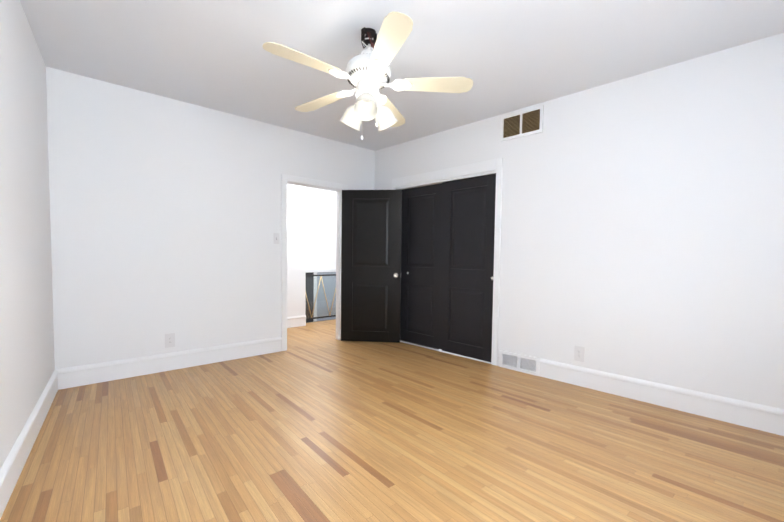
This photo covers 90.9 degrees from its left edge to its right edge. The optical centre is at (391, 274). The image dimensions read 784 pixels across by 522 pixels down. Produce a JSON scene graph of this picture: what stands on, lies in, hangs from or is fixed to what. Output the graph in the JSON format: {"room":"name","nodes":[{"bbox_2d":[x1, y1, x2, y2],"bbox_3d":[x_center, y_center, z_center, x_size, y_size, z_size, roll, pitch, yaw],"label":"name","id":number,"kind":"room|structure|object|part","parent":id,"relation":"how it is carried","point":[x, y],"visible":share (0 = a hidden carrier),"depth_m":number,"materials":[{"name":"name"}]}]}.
{"room":"empty bedroom","nodes":[
{"label":"empty bedroom","id":0,"kind":"room"},
{"bbox_2d":[0,0,54,468],"bbox_3d":[-1.444,-0.240,1.139,0.120,2.670,5.016,-1,3,-35],"label":"wall","id":1,"kind":"structure","parent":0,"point":[27,364],"depth_m":2.27,"materials":[{"name":"white paint"}]},
{"bbox_2d":[0,369,67,518],"bbox_3d":[-1.452,1.000,1.314,0.688,0.176,4.753,-2,4,-43],"label":"baseboard","id":2,"kind":"structure","parent":1,"relation":"attached to","point":[10,472],"depth_m":2.16,"materials":[{"name":"white paint"}]},
{"bbox_2d":[46,67,374,368],"bbox_3d":[-2.154,-0.383,3.919,5.320,2.670,0.120,-2,4,-43],"label":"wall","id":3,"kind":"structure","parent":0,"point":[165,215],"depth_m":3.76,"materials":[{"name":"white paint"}]},
{"bbox_2d":[165,333,174,347],"bbox_3d":[-2.208,0.656,3.842,0.088,0.138,0.008,-2,4,-43],"label":"outlet","id":4,"kind":"object","parent":3,"relation":"attached to","point":[169,339],"visible":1,"depth_m":3.84,"materials":[{"name":"white plastic"}]},
{"bbox_2d":[60,337,281,387],"bbox_3d":[-2.078,0.864,3.967,2.031,0.176,0.023,-2,4,-43],"label":"baseboard","id":5,"kind":"structure","parent":3,"relation":"attached to","point":[88,374],"depth_m":3.80,"materials":[{"name":"white paint"}]},
{"bbox_2d":[274,233,278,243],"bbox_3d":[-1.362,-0.424,4.565,0.072,0.125,0.018,-2,4,-43],"label":"light switch","id":6,"kind":"object","parent":3,"relation":"attached to","point":[276,238],"visible":1,"depth_m":4.57,"materials":[{"name":"white plastic"}]},
{"bbox_2d":[281,174,347,350],"bbox_3d":[-1.019,-0.145,4.998,0.970,2.120,0.158,-2,4,-43],"label":"door frame","id":7,"kind":"structure","parent":3,"relation":"attached to","point":[285,178],"depth_m":4.74,"materials":[{"name":"white paint"}]},
{"bbox_2d":[340,190,401,342],"bbox_3d":[-0.285,-0.107,5.169,0.814,2.026,0.170,1,3,6],"label":"entry door","id":8,"kind":"structure","parent":7,"relation":"attached to","point":[371,265],"depth_m":5.15,"materials":[{"name":"black wood"}]},
{"bbox_2d":[287,184,306,316],"bbox_3d":[-2.459,-0.459,5.412,2.760,2.670,0.120,-2,4,-43],"label":"wall","id":9,"kind":"structure","parent":0,"point":[296,195],"depth_m":6.21,"materials":[{"name":"white paint"}]},
{"bbox_2d":[287,315,305,327],"bbox_3d":[-2.383,0.789,5.462,2.640,0.175,0.023,-2,4,-43],"label":"baseboard","id":10,"kind":"structure","parent":9,"relation":"attached to","point":[295,321],"depth_m":6.24,"materials":[{"name":"white paint"}]},
{"bbox_2d":[305,272,333,322],"bbox_3d":[-1.295,1.152,7.722,2.300,2.340,1.390,-2,4,-43],"label":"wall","id":11,"kind":"structure","parent":0,"point":[309,294],"depth_m":8.06,"materials":[{"name":"grey paint"}]},
{"bbox_2d":[306,268,335,321],"bbox_3d":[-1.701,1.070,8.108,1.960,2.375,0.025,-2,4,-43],"label":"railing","id":12,"kind":"structure","parent":11,"relation":"attached to","point":[315,271],"depth_m":8.14,"materials":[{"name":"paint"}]},
{"bbox_2d":[317,272,335,320],"bbox_3d":[-1.298,1.094,8.498,0.840,2.300,0.010,-2,4,-43],"label":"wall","id":13,"kind":"structure","parent":11,"relation":"attached to","point":[319,308],"depth_m":8.34,"materials":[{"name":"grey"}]},
{"bbox_2d":[307,187,336,268],"bbox_3d":[-1.794,0.173,8.066,2.090,4.170,0.120,-2,4,-43],"label":"wall","id":14,"kind":"structure","parent":0,"point":[311,228],"depth_m":8.19,"materials":[{"name":"white paint"}]},
{"bbox_2d":[0,319,783,521],"bbox_3d":[-0.414,1.061,3.195,6.800,0.100,6.460,-2,4,-43],"label":"floor","id":15,"kind":"structure","parent":0,"point":[346,431],"depth_m":2.33,"materials":[{"name":"brown wood"}]},
{"bbox_2d":[305,274,335,319],"bbox_3d":[-0.837,0.402,7.148,1.940,0.825,0.032,-2,4,-43],"label":"stair railing","id":16,"kind":"object","parent":15,"relation":"on","point":[326,300],"visible":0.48,"depth_m":6.77,"materials":[{"name":"black metal"}]},
{"bbox_2d":[20,0,783,150],"bbox_3d":[-0.815,-1.751,3.672,7.000,0.120,7.950,-2,4,-43],"label":"ceiling","id":17,"kind":"structure","parent":0,"point":[506,56],"depth_m":2.78,"materials":[{"name":"white paint"}]},
{"bbox_2d":[262,11,472,139],"bbox_3d":[-0.200,-1.252,2.581,1.318,0.756,1.329,-2,4,-43],"label":"ceiling fan","id":18,"kind":"object","parent":17,"relation":"hanging from","point":[367,74],"visible":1,"depth_m":2.52,"materials":[{"name":"white metal"}]},
{"bbox_3d":[-0.158,-1.318,2.587,0.302,0.359,0.302,3,-3,-43],"label":"motor","id":19,"kind":"part","parent":18,"relation":"part of","materials":[{"name":"white metal"}]},
{"bbox_2d":[400,340,438,349],"bbox_3d":[0.899,-0.387,5.021,0.640,2.690,1.950,-2,4,-43],"label":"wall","id":20,"kind":"structure","parent":0,"point":[419,344],"depth_m":5.16,"materials":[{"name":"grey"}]},
{"bbox_2d":[400,341,440,351],"bbox_3d":[-0.040,0.206,7.828,0.120,4.170,2.630,-2,4,-43],"label":"wall","id":21,"kind":"structure","parent":0,"point":[400,341],"depth_m":7.17,"materials":[{"name":"white paint"}]},
{"bbox_2d":[375,33,783,408],"bbox_3d":[1.477,-0.334,3.850,0.120,2.670,4.950,-2,4,-43],"label":"wall","id":22,"kind":"structure","parent":0,"point":[642,226],"depth_m":3.10,"materials":[{"name":"white paint"}]},
{"bbox_2d":[400,183,441,348],"bbox_3d":[0.376,-0.111,5.066,0.039,2.065,0.810,-2,4,-43],"label":"closet door","id":23,"kind":"structure","parent":22,"relation":"in","point":[421,232],"depth_m":5.04,"materials":[{"name":"black wood"}]},
{"bbox_2d":[392,157,502,365],"bbox_3d":[0.618,-0.104,4.774,0.122,2.100,1.570,-2,4,-43],"label":"door frame","id":24,"kind":"structure","parent":22,"relation":"attached to","point":[444,180],"depth_m":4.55,"materials":[{"name":"white paint"}]},
{"bbox_2d":[439,173,495,361],"bbox_3d":[0.876,-0.076,4.473,0.039,2.065,0.773,-2,4,-43],"label":"closet door","id":25,"kind":"structure","parent":22,"relation":"in","point":[467,256],"depth_m":4.45,"materials":[{"name":"black wood"}]},
{"bbox_2d":[499,350,539,375],"bbox_3d":[1.304,0.905,3.972,0.024,0.180,0.445,-2,4,-43],"label":"air vent","id":26,"kind":"object","parent":22,"relation":"in","point":[527,364],"visible":1,"depth_m":3.96,"materials":[{"name":"white metal"}]},
{"bbox_2d":[501,105,543,141],"bbox_3d":[1.303,-1.517,3.897,0.014,0.255,0.452,-2,4,-43],"label":"air vent","id":27,"kind":"object","parent":22,"relation":"in","point":[527,122],"visible":1,"depth_m":3.88,"materials":[{"name":"white metal"}]},
{"bbox_2d":[574,345,584,361],"bbox_3d":[1.716,0.726,3.538,0.008,0.138,0.088,-2,4,-43],"label":"outlet","id":28,"kind":"object","parent":22,"relation":"attached to","point":[579,352],"visible":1,"depth_m":3.53,"materials":[{"name":"white plastic"}]},
{"bbox_2d":[539,358,783,435],"bbox_3d":[2.202,0.964,3.018,0.023,0.176,2.178,-2,4,-43],"label":"baseboard","id":29,"kind":"structure","parent":22,"relation":"attached to","point":[765,418],"depth_m":3.02,"materials":[{"name":"white paint"}]}
]}

